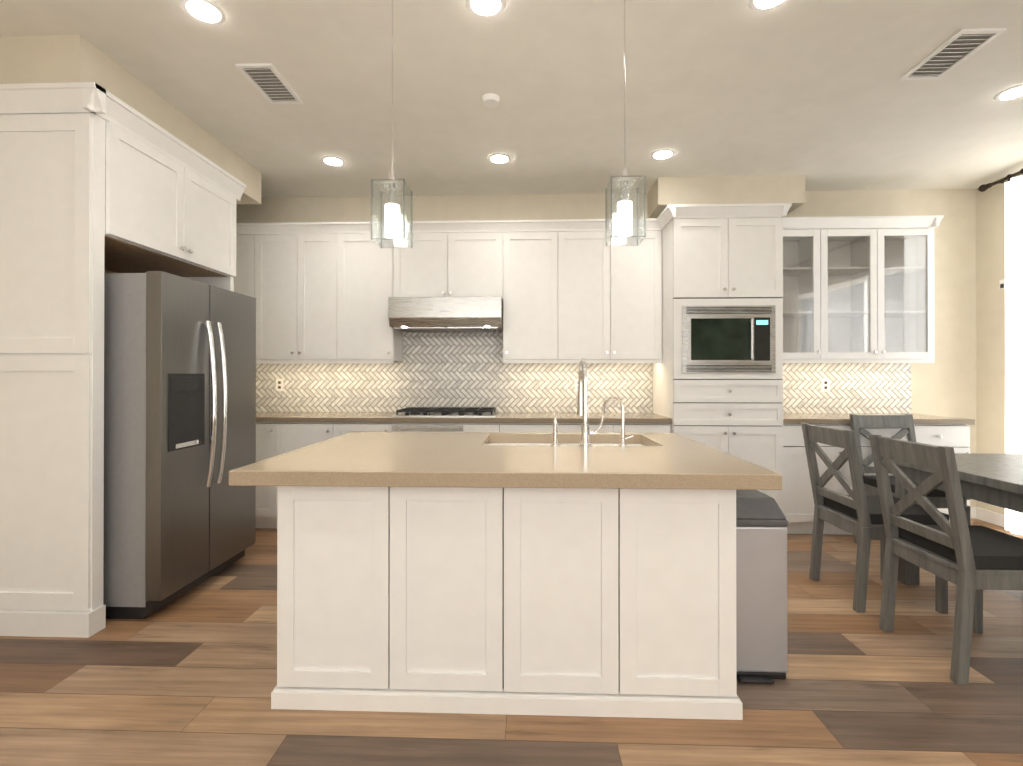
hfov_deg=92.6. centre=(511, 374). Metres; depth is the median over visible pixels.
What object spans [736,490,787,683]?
trash can
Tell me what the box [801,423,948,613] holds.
dining chair
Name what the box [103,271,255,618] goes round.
fridge
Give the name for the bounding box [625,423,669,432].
base cabinet
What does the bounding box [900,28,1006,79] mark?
ceiling vent
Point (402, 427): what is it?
base cabinet
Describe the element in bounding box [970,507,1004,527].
baseboard
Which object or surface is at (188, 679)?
floor
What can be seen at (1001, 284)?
camera
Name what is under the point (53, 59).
soffit
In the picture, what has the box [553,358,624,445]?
faucet
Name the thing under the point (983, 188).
curtain rod
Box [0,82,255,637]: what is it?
cabinet unit
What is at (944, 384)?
wall
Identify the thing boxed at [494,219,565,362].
upper cabinet
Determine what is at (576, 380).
outlet
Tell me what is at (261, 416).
countertop
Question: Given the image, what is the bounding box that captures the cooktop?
[392,407,497,416]
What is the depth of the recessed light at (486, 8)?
2.21 m
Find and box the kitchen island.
[271,486,742,719]
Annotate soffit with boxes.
[0,35,260,203]
[648,175,804,217]
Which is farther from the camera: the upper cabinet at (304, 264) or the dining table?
the upper cabinet at (304, 264)
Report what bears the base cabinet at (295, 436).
on the floor
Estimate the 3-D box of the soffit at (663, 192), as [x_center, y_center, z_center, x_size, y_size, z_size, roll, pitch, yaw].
[1.842,-1.539,4.258,1.210,0.230,0.350,0,0,2]
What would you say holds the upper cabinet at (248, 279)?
attached to the wall at (944, 384)
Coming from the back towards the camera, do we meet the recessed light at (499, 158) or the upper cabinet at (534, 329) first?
the upper cabinet at (534, 329)
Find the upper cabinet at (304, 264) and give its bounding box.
[262,222,345,362]
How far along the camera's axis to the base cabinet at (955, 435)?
3.78 m
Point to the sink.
(494, 443)
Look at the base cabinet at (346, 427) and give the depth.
3.94 m
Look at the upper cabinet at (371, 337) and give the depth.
4.20 m
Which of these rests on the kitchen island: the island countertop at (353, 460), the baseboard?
the island countertop at (353, 460)
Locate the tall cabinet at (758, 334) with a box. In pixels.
[650,203,789,533]
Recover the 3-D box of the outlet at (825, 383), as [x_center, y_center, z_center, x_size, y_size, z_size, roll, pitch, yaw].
[2.812,0.097,4.378,0.070,0.114,0.008,0,0,2]
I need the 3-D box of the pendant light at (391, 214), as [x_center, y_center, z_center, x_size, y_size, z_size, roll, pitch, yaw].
[-0.501,-1.105,2.059,0.139,1.112,0.139,0,0,2]
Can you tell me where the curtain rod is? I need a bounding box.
[978,169,1022,191]
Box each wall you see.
[236,189,976,506]
[976,170,1022,514]
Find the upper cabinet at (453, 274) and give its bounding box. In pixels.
[386,220,505,326]
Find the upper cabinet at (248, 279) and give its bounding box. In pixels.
[234,223,261,362]
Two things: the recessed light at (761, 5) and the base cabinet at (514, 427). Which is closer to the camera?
the recessed light at (761, 5)
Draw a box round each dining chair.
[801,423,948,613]
[849,414,970,543]
[869,434,1022,684]
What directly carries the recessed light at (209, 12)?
in the ceiling
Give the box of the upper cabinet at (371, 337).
[346,221,409,362]
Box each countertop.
[229,432,781,489]
[256,411,669,422]
[790,411,973,422]
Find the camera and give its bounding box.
[999,279,1004,288]
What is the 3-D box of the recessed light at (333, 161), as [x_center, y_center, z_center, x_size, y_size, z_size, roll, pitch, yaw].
[-1.381,-1.651,3.792,0.184,0.007,0.184,0,0,2]
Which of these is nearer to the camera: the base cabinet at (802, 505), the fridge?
the fridge
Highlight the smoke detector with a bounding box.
[482,93,499,106]
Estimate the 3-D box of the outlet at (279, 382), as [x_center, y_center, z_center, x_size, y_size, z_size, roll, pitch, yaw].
[-2.155,0.098,4.548,0.070,0.114,0.008,0,0,2]
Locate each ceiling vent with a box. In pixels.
[235,63,302,104]
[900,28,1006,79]
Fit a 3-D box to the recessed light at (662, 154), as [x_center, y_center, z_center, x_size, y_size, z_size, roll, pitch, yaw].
[1.137,-1.652,3.677,0.184,0.007,0.184,0,0,2]
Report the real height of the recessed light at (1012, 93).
0.007 m
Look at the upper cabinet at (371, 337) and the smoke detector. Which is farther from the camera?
the upper cabinet at (371, 337)
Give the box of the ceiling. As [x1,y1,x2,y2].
[0,0,1022,197]
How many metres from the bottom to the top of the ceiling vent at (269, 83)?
0.012 m
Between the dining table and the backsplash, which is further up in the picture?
the backsplash
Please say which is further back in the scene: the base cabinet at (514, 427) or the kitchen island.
the base cabinet at (514, 427)
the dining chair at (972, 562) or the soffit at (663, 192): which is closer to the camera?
the dining chair at (972, 562)
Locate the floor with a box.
[0,519,1022,765]
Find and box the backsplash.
[256,331,910,412]
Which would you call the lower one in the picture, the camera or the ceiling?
the camera
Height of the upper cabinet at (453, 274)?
0.836 m
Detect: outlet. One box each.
[276,379,283,390]
[575,379,577,390]
[821,379,829,391]
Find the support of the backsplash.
attached to the wall at (944, 384)
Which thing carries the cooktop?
in the countertop at (261, 416)
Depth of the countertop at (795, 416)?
3.92 m
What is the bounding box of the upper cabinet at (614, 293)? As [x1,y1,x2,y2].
[566,219,661,362]
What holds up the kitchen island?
on the floor
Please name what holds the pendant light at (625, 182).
hanging from the ceiling
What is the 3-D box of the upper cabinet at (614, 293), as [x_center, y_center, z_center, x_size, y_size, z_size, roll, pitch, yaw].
[0.805,-0.712,4.293,0.934,1.178,0.338,0,0,2]
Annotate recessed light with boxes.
[180,0,226,24]
[321,156,345,165]
[465,0,505,17]
[488,153,510,163]
[650,148,675,159]
[748,0,787,10]
[994,84,1022,100]
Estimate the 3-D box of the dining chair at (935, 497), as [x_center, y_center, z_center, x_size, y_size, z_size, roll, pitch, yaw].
[2.811,0.788,3.483,0.448,0.970,0.536,0,0,2]
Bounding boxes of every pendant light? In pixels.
[371,0,412,247]
[605,0,645,245]
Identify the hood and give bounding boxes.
[389,296,502,332]
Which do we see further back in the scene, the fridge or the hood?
the hood
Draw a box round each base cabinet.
[256,423,281,527]
[282,423,341,453]
[342,423,397,434]
[398,423,509,431]
[510,423,620,432]
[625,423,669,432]
[790,423,917,534]
[918,423,973,521]
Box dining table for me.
[891,453,1022,584]
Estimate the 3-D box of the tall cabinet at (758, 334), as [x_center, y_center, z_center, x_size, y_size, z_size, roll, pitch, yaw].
[1.687,-0.016,4.092,0.838,2.584,0.673,0,0,2]
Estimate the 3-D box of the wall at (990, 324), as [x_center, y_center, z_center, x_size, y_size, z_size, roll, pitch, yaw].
[4.076,-0.202,0.950,0.120,2.930,6.800,0,0,2]
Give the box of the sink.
[493,442,644,445]

